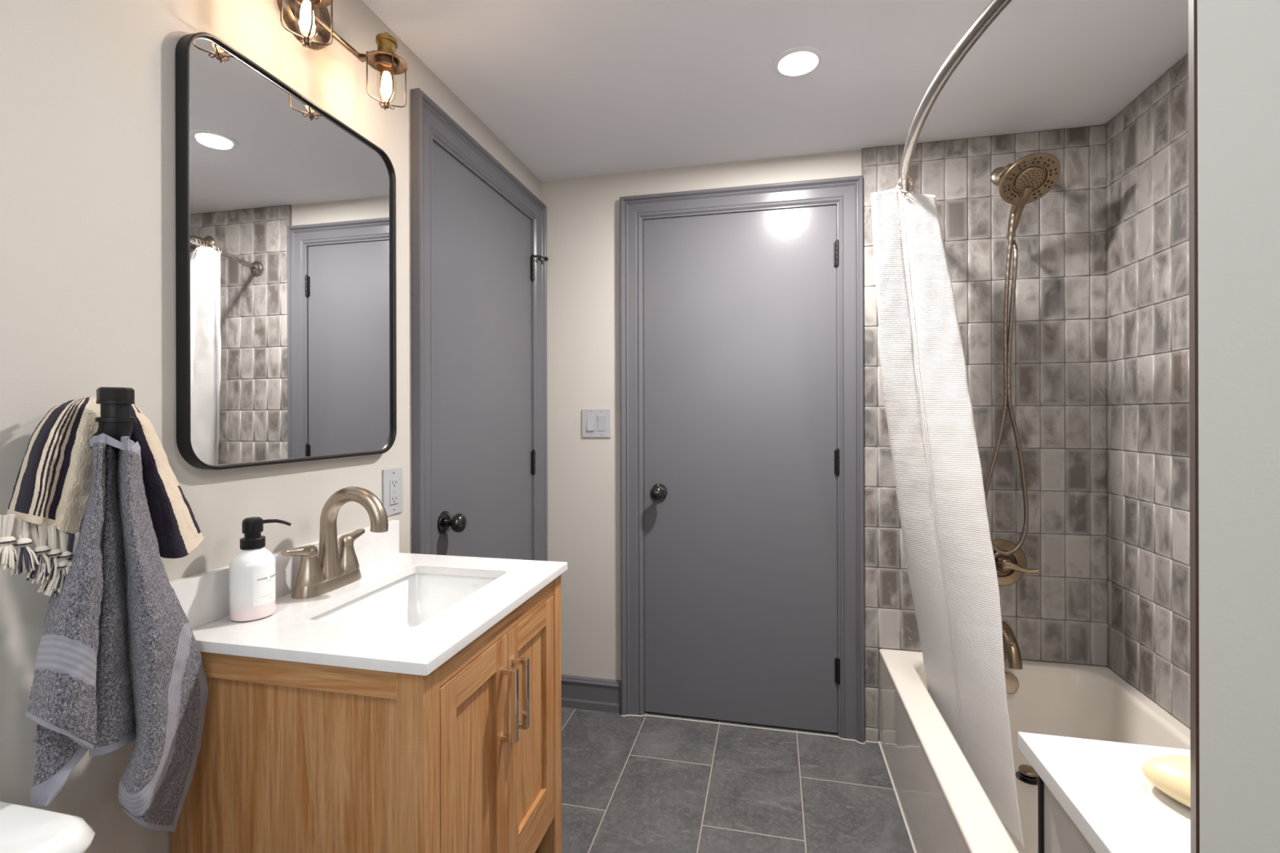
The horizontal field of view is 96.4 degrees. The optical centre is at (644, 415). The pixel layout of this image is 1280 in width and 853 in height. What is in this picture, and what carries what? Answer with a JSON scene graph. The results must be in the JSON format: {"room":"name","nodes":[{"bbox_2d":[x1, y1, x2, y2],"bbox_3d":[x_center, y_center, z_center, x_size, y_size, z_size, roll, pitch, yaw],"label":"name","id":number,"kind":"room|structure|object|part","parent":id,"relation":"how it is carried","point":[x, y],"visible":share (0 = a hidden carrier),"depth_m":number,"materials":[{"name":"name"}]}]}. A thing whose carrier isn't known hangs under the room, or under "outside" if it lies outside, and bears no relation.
{"room":"bathroom","nodes":[
{"label":"bathroom","id":0,"kind":"room"},
{"bbox_2d":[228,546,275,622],"bbox_3d":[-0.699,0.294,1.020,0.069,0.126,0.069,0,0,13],"label":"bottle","id":1,"kind":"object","parent":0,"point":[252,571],"depth_m":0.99,"materials":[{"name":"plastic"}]},
{"bbox_2d":[0,0,540,852],"bbox_3d":[-0.851,0.116,0.856,0.100,2.240,3.300,0,0,13],"label":"wall","id":2,"kind":"structure","parent":0,"point":[87,87],"depth_m":0.87,"materials":[{"name":"beige paint"}]},
{"bbox_2d":[90,386,135,452],"bbox_3d":[-0.752,0.014,0.775,0.130,0.102,0.050,0,0,13],"label":"hook","id":3,"kind":"object","parent":2,"relation":"attached to","point":[115,420],"visible":0.51,"depth_m":0.75,"materials":[{"name":"black metal"}]},
{"bbox_2d":[0,396,204,597],"bbox_3d":[-0.746,0.102,0.799,0.081,0.259,0.278,0,0,13],"label":"striped towel","id":4,"kind":"object","parent":3,"relation":"hanging from","point":[51,492],"visible":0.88,"depth_m":0.73,"materials":[{"name":"beige fabric"}]},
{"bbox_2d":[25,433,208,832],"bbox_3d":[-0.701,0.323,0.793,0.078,0.599,0.213,0,0,23],"label":"towel","id":5,"kind":"object","parent":3,"relation":"hanging from","point":[119,662],"visible":1,"depth_m":0.77,"materials":[{"name":"grey fabric"}]},
{"bbox_2d":[169,520,399,629],"bbox_3d":[-0.712,0.316,1.209,0.019,0.085,0.581,0,0,13],"label":"backsplash","id":6,"kind":"structure","parent":2,"relation":"attached to","point":[203,597],"depth_m":1.02,"materials":[{"name":"white stone"}]},
{"bbox_2d":[175,32,396,470],"bbox_3d":[-0.709,-0.282,1.211,0.024,0.755,0.539,0,0,13],"label":"wall mirror","id":7,"kind":"object","parent":2,"relation":"attached to","point":[286,213],"visible":1,"depth_m":1.12,"materials":[{"name":"black mirror"}]},
{"bbox_2d":[276,0,407,110],"bbox_3d":[-0.645,-0.808,1.192,0.162,0.227,0.314,0,0,13],"label":"vanity light","id":8,"kind":"object","parent":2,"relation":"attached to","point":[309,21],"visible":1,"depth_m":1.24,"materials":[{"name":"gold metal"}]},
{"bbox_3d":[-0.712,-0.853,1.207,0.024,0.138,0.138,0,0,13],"label":"wall plate","id":9,"kind":"part","parent":8,"relation":"part of","materials":[{"name":"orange metal"}]},
{"bbox_3d":[-0.689,-0.823,1.202,0.029,0.024,0.257,0,0,13],"label":"arm","id":10,"kind":"part","parent":8,"relation":"part of","materials":[{"name":"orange metal"}]},
{"bbox_3d":[-0.629,-0.815,1.307,0.058,0.029,0.015,0,0,18],"label":"lamp arm","id":11,"kind":"part","parent":8,"relation":"part of","materials":[{"name":"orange metal"}]},
{"bbox_2d":[375,32,397,54],"bbox_3d":[-0.584,-0.837,1.295,0.046,0.054,0.046,0,0,13],"label":"socket","id":12,"kind":"object","parent":8,"relation":"attached to","point":[385,42],"depth_m":1.28,"materials":[{"name":"gold metal"}]},
{"bbox_2d":[382,466,402,515],"bbox_3d":[-0.655,0.198,1.490,0.008,0.120,0.077,0,0,13],"label":"power outlet","id":13,"kind":"object","parent":2,"relation":"attached to","point":[392,478],"visible":0.96,"depth_m":1.48,"materials":[{"name":"grey plastic"}]},
{"bbox_2d":[389,478,398,505],"bbox_3d":[-0.653,0.198,1.489,0.004,0.066,0.033,0,0,13],"label":"receptacle","id":14,"kind":"object","parent":13,"relation":"attached to","point":[393,482],"depth_m":1.49,"materials":[{"name":"grey plastic"}]},
{"bbox_2d":[410,88,547,560],"bbox_3d":[-0.528,0.169,2.009,0.030,2.131,0.901,0,0,13],"label":"trim","id":15,"kind":"structure","parent":2,"relation":"attached to","point":[429,123],"depth_m":1.64,"materials":[{"name":"grey paint"}]},
{"bbox_2d":[432,141,548,559],"bbox_3d":[-0.521,0.206,2.037,0.108,2.033,0.772,0,0,13],"label":"door","id":16,"kind":"structure","parent":2,"relation":"in","point":[484,460],"depth_m":1.95,"materials":[{"name":"grey paint"}]},
{"bbox_3d":[-0.568,0.323,1.717,0.062,0.058,0.058,0,0,13],"label":"knob","id":17,"kind":"part","parent":16,"relation":"part of","materials":[{"name":"black metal"}]},
{"bbox_2d":[561,706,914,852],"bbox_3d":[0.232,1.283,0.616,2.312,0.100,3.500,0,0,13],"label":"floor","id":18,"kind":"structure","parent":0,"point":[630,784],"depth_m":1.89,"materials":[{"name":"tile"}]},
{"bbox_2d":[0,800,95,852],"bbox_3d":[-0.535,0.847,0.415,0.694,0.776,0.449,0,0,13],"label":"toilet","id":19,"kind":"object","parent":18,"relation":"on","point":[23,828],"visible":1,"depth_m":0.64,"materials":[{"name":"ceramic"}]},
{"bbox_2d":[169,574,561,852],"bbox_3d":[-0.475,0.805,1.157,0.496,0.859,0.562,0,0,13],"label":"vanity cabinet","id":20,"kind":"object","parent":18,"relation":"on","point":[464,756],"visible":0.75,"depth_m":0.91,"materials":[{"name":"brown wood"}]},
{"bbox_3d":[-0.752,0.806,0.954,0.044,0.859,0.044,0,0,13],"label":"leg","id":21,"kind":"part","parent":20,"relation":"part of","materials":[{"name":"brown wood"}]},
{"bbox_3d":[-0.547,0.748,0.901,0.377,0.653,0.009,0,0,13],"label":"panel","id":22,"kind":"part","parent":20,"relation":"part of","materials":[{"name":"brown wood"}]},
{"bbox_3d":[-0.549,0.399,0.897,0.377,0.046,0.020,0,0,13],"label":"rail","id":23,"kind":"part","parent":20,"relation":"part of","materials":[{"name":"brown wood"}]},
{"bbox_2d":[169,520,567,675],"bbox_3d":[-0.485,0.392,1.158,0.482,0.239,0.582,0,0,13],"label":"countertop","id":24,"kind":"structure","parent":20,"relation":"on","point":[406,613],"depth_m":1.06,"materials":[{"name":"white stone"}]},
{"bbox_2d":[228,516,291,622],"bbox_3d":[-0.695,0.270,1.026,0.073,0.176,0.082,0,0,13],"label":"soap dispenser","id":25,"kind":"object","parent":24,"relation":"on","point":[252,570],"visible":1,"depth_m":1.00,"materials":[{"name":"white plastic"}]},
{"bbox_2d":[257,573,275,599],"bbox_3d":[-0.667,0.305,1.012,0.005,0.041,0.035,0,0,14],"label":"print","id":26,"kind":"object","parent":25,"relation":"attached to","point":[265,582],"depth_m":1.01,"materials":[{"name":"grey paper"}]},
{"bbox_3d":[-0.672,0.196,1.042,0.049,0.017,0.007,0,0,-39],"label":"pump spout","id":27,"kind":"part","parent":25,"relation":"part of","materials":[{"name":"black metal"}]},
{"bbox_2d":[280,486,388,599],"bbox_3d":[-0.608,0.253,1.183,0.168,0.210,0.213,0,0,13],"label":"faucet","id":28,"kind":"object","parent":24,"relation":"on","point":[334,567],"visible":1,"depth_m":1.17,"materials":[{"name":"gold metal"}]},
{"bbox_3d":[-0.676,0.270,1.125,0.030,0.025,0.071,0,0,13],"label":"lever","id":29,"kind":"part","parent":28,"relation":"part of","materials":[{"name":"silver metal"}]},
{"bbox_3d":[-0.672,0.309,1.145,0.052,0.053,0.052,0,0,13],"label":"handle","id":30,"kind":"part","parent":28,"relation":"part of","materials":[{"name":"silver metal"}]},
{"bbox_3d":[-0.661,0.346,1.195,0.060,0.023,0.162,0,0,13],"label":"plate","id":31,"kind":"part","parent":28,"relation":"part of","materials":[{"name":"silver metal"}]},
{"bbox_3d":[-0.650,0.309,1.244,0.052,0.053,0.052,0,0,13],"label":"handle","id":32,"kind":"part","parent":28,"relation":"part of","materials":[{"name":"silver metal"}]},
{"bbox_3d":[-0.645,0.270,1.264,0.030,0.025,0.071,0,0,13],"label":"lever","id":33,"kind":"part","parent":28,"relation":"part of","materials":[{"name":"silver metal"}]},
{"bbox_3d":[-0.606,0.243,1.183,0.165,0.190,0.053,0,0,13],"label":"spout","id":34,"kind":"part","parent":28,"relation":"part of","materials":[{"name":"silver metal"}]},
{"bbox_2d":[309,573,497,627],"bbox_3d":[-0.469,0.444,1.163,0.285,0.136,0.402,0,0,13],"label":"basin","id":35,"kind":"object","parent":24,"relation":"in","point":[401,600],"depth_m":1.32,"materials":[{"name":"white ceramic"}]},
{"bbox_3d":[-0.340,0.805,0.862,0.044,0.859,0.044,0,0,13],"label":"leg","id":36,"kind":"part","parent":20,"relation":"part of","materials":[{"name":"brown wood"}]},
{"bbox_3d":[-0.298,0.660,0.995,0.018,0.476,0.229,0,0,13],"label":"cabinet door","id":37,"kind":"part","parent":20,"relation":"part of","materials":[{"name":"brown wood"}]},
{"bbox_3d":[-0.303,0.663,0.996,0.008,0.377,0.137,0,0,13],"label":"door panel","id":38,"kind":"part","parent":20,"relation":"part of","materials":[{"name":"brown wood"}]},
{"bbox_3d":[-0.299,0.449,0.995,0.018,0.054,0.137,0,0,13],"label":"door rail","id":39,"kind":"part","parent":20,"relation":"part of","materials":[{"name":"brown wood"}]},
{"bbox_3d":[-0.274,0.397,1.112,0.019,0.044,0.473,0,0,13],"label":"rail","id":40,"kind":"part","parent":20,"relation":"part of","materials":[{"name":"brown wood"}]},
{"bbox_3d":[-0.255,0.546,1.079,0.032,0.136,0.012,0,0,13],"label":"bar pull","id":41,"kind":"part","parent":20,"relation":"part of","materials":[{"name":"silver metal"}]},
{"bbox_3d":[-0.245,0.546,1.126,0.032,0.136,0.012,0,0,13],"label":"bar pull","id":42,"kind":"part","parent":20,"relation":"part of","materials":[{"name":"silver metal"}]},
{"bbox_3d":[-0.247,0.659,1.225,0.018,0.476,0.238,0,0,13],"label":"cabinet door","id":43,"kind":"part","parent":20,"relation":"part of","materials":[{"name":"brown wood"}]},
{"bbox_3d":[-0.252,0.663,1.226,0.008,0.377,0.146,0,0,13],"label":"door panel","id":44,"kind":"part","parent":20,"relation":"part of","materials":[{"name":"brown wood"}]},
{"bbox_3d":[-0.248,0.449,1.225,0.018,0.054,0.146,0,0,13],"label":"door rail","id":45,"kind":"part","parent":20,"relation":"part of","materials":[{"name":"brown wood"}]},
{"bbox_3d":[-0.246,0.871,1.225,0.018,0.054,0.146,0,0,13],"label":"door rail","id":46,"kind":"part","parent":20,"relation":"part of","materials":[{"name":"brown wood"}]},
{"bbox_3d":[-0.272,0.921,1.112,0.019,0.041,0.473,0,0,13],"label":"rail","id":47,"kind":"part","parent":20,"relation":"part of","materials":[{"name":"brown wood"}]},
{"bbox_3d":[-0.228,0.804,1.368,0.044,0.859,0.044,0,0,13],"label":"leg","id":48,"kind":"part","parent":20,"relation":"part of","materials":[{"name":"brown wood"}]},
{"bbox_2d":[878,648,1190,852],"bbox_3d":[1.081,1.054,1.325,0.758,0.353,1.544,0,0,13],"label":"bathtub","id":49,"kind":"object","parent":18,"relation":"on","point":[944,807],"visible":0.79,"depth_m":1.76,"materials":[{"name":"ceramic"}]},
{"bbox_3d":[1.260,0.932,1.989,0.072,0.071,0.022,0,0,13],"label":"overflow plate","id":50,"kind":"part","parent":49,"relation":"part of","materials":[{"name":"silver metal"}]},
{"bbox_2d":[361,0,1188,181],"bbox_3d":[0.225,-1.057,0.616,2.312,0.100,3.500,0,0,13],"label":"ceiling","id":51,"kind":"structure","parent":0,"point":[572,88],"depth_m":1.67,"materials":[{"name":"paint"}]},
{"bbox_2d":[772,46,824,78],"bbox_3d":[0.437,-1.005,1.635,0.144,0.006,0.144,0,0,13],"label":"recessed light","id":52,"kind":"object","parent":51,"relation":"in","point":[799,61],"visible":1,"depth_m":1.63,"materials":[{"name":"paint"}]},
{"bbox_2d":[778,51,817,74],"bbox_3d":[0.437,-1.006,1.635,0.108,0.002,0.108,0,0,13],"label":"diffuser","id":53,"kind":"object","parent":52,"relation":"attached to","point":[789,62],"depth_m":1.63,"materials":[{"name":"white plastic"}]},
{"bbox_2d":[540,124,1107,742],"bbox_3d":[0.596,0.112,2.269,2.312,2.240,0.114,0,0,13],"label":"wall","id":54,"kind":"structure","parent":0,"point":[1059,613],"depth_m":2.08,"materials":[{"name":"beige paint"}]},
{"bbox_2d":[561,674,621,713],"bbox_3d":[-0.269,1.169,2.410,0.358,0.131,0.015,0,0,13],"label":"baseboard","id":55,"kind":"structure","parent":54,"relation":"attached to","point":[595,694],"depth_m":2.40,"materials":[{"name":"grey paint"}]},
{"bbox_2d":[582,408,610,437],"bbox_3d":[-0.204,0.033,2.397,0.126,0.120,0.010,0,0,13],"label":"light switch","id":56,"kind":"object","parent":54,"relation":"attached to","point":[596,423],"visible":1,"depth_m":2.40,"materials":[{"name":"grey plastic"}]},
{"bbox_2d":[644,711,838,736],"bbox_3d":[0.375,1.230,2.300,0.775,0.004,0.061,0,0,13],"label":"threshold","id":57,"kind":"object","parent":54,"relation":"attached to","point":[646,713],"depth_m":2.27,"materials":[{"name":"stone"}]},
{"bbox_2d":[643,204,839,733],"bbox_3d":[0.368,0.204,2.259,0.774,2.033,0.108,0,0,13],"label":"door","id":58,"kind":"structure","parent":54,"relation":"in","point":[741,459],"depth_m":2.27,"materials":[{"name":"grey paint"}]},
{"bbox_3d":[0.050,0.314,2.306,0.058,0.058,0.062,0,0,13],"label":"knob","id":59,"kind":"part","parent":58,"relation":"part of","materials":[{"name":"black metal"}]},
{"bbox_2d":[619,175,864,742],"bbox_3d":[0.363,0.167,2.261,0.945,2.131,0.030,0,0,13],"label":"trim","id":60,"kind":"structure","parent":54,"relation":"attached to","point":[846,193],"depth_m":2.22,"materials":[{"name":"grey paint"}]},
{"bbox_2d":[621,714,878,744],"bbox_3d":[0.391,1.231,2.251,0.995,0.004,0.031,0,0,13],"label":"trim","id":61,"kind":"structure","parent":54,"relation":"attached to","point":[628,714],"depth_m":2.26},
{"bbox_2d":[900,0,1012,191],"bbox_3d":[0.739,-0.714,1.219,0.244,0.070,1.873,0,0,11],"label":"curtain rod","id":62,"kind":"object","parent":54,"relation":"attached to","point":[993,9],"visible":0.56,"depth_m":1.18,"materials":[{"name":"silver metal"}]},
{"bbox_2d":[897,176,913,197],"bbox_3d":[0.796,-0.698,1.749,0.046,0.066,0.011,0,0,7],"label":"curtain ring","id":63,"kind":"object","parent":62,"relation":"hanging from","point":[909,176],"visible":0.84,"depth_m":1.75,"materials":[{"name":"silver metal"}]},
{"bbox_2d":[897,177,914,198],"bbox_3d":[0.801,-0.698,1.757,0.046,0.066,0.007,0,0,25],"label":"curtain ring","id":64,"kind":"object","parent":62,"relation":"hanging from","point":[909,178],"visible":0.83,"depth_m":1.75,"materials":[{"name":"silver metal"}]},
{"bbox_2d":[871,188,1024,848],"bbox_3d":[0.936,0.199,1.704,0.300,1.793,0.421,0,0,-40],"label":"shower curtain","id":65,"kind":"object","parent":64,"relation":"hanging from","point":[949,556],"visible":0.96,"depth_m":1.74,"materials":[{"name":"white fabric"}]},
{"bbox_2d":[1001,620,1022,669],"bbox_3d":[1.262,0.797,1.989,0.060,0.121,0.152,0,0,13],"label":"tub spout","id":66,"kind":"object","parent":54,"relation":"attached to","point":[1011,646],"visible":0.73,"depth_m":1.94,"materials":[{"name":"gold metal"}]},
{"bbox_3d":[1.252,0.791,1.948,0.019,0.038,0.019,0,0,13],"label":"diverter knob","id":67,"kind":"part","parent":66,"relation":"part of","materials":[{"name":"beige metal"}]},
{"bbox_2d":[991,539,1039,586],"bbox_3d":[1.278,0.530,2.023,0.179,0.167,0.074,0,0,13],"label":"shower valve","id":68,"kind":"object","parent":54,"relation":"attached to","point":[1011,568],"visible":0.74,"depth_m":2.04,"materials":[{"name":"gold metal"}]},
{"bbox_3d":[1.313,0.528,2.003,0.102,0.041,0.039,0,0,20],"label":"lever","id":69,"kind":"part","parent":68,"relation":"part of","materials":[{"name":"beige metal"}]},
{"bbox_2d":[984,152,1060,555],"bbox_3d":[1.248,-0.202,1.913,0.173,1.381,0.302,0,0,13],"label":"shower","id":70,"kind":"object","parent":54,"relation":"attached to","point":[1022,182],"visible":0.92,"depth_m":1.94,"materials":[{"name":"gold metal"}]},
{"bbox_3d":[1.262,-0.840,1.978,0.021,0.065,0.153,0,0,13],"label":"shower arm","id":71,"kind":"part","parent":70,"relation":"part of","materials":[{"name":"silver metal"}]},
{"bbox_2d":[1044,782,1095,852],"bbox_3d":[0.837,0.810,0.425,0.843,0.842,0.286,0,0,13],"label":"wall","id":72,"kind":"structure","parent":0,"point":[1061,834],"depth_m":0.62,"materials":[{"name":"beige paint"}]},
{"bbox_2d":[1037,774,1044,852],"bbox_3d":[0.454,0.811,0.654,0.004,0.842,0.006,0,0,13],"label":"trim","id":73,"kind":"structure","parent":72,"relation":"attached to","point":[1041,784],"depth_m":0.65,"materials":[{"name":"black metal"}]},
{"bbox_2d":[1017,732,1191,852],"bbox_3d":[0.826,0.379,0.432,0.864,0.019,0.298,0,0,13],"label":"stone ledge","id":74,"kind":"object","parent":72,"relation":"on","point":[1103,787],"visible":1,"depth_m":0.56,"materials":[{"name":"white stone"}]},
{"bbox_2d":[1142,755,1190,808],"bbox_3d":[0.547,0.353,0.539,0.120,0.034,0.088,0,0,35],"label":"soap bar","id":75,"kind":"object","parent":74,"relation":"on","point":[1171,775],"visible":0.28,"depth_m":0.55,"materials":[{"name":"beige wax"}]},
{"bbox_2d":[1106,53,1190,728],"bbox_3d":[1.301,0.110,0.378,0.114,2.240,3.300,0,0,13],"label":"wall","id":76,"kind":"structure","parent":0,"point":[1148,255],"depth_m":1.75,"materials":[{"name":"grey tile"}]},
{"bbox_2d":[1197,0,1279,852],"bbox_3d":[0.771,0.111,0.265,0.899,2.240,0.050,0,0,13],"label":"wall","id":77,"kind":"structure","parent":0,"point":[1238,41],"depth_m":0.33,"materials":[{"name":"beige paint"}]},
{"bbox_2d":[1188,0,1199,852],"bbox_3d":[0.345,0.112,0.359,0.002,2.240,0.058,0,0,41],"label":"trim","id":78,"kind":"structure","parent":77,"relation":"attached to","point":[1193,4],"depth_m":0.35,"materials":[{"name":"brown metal"}]}
]}

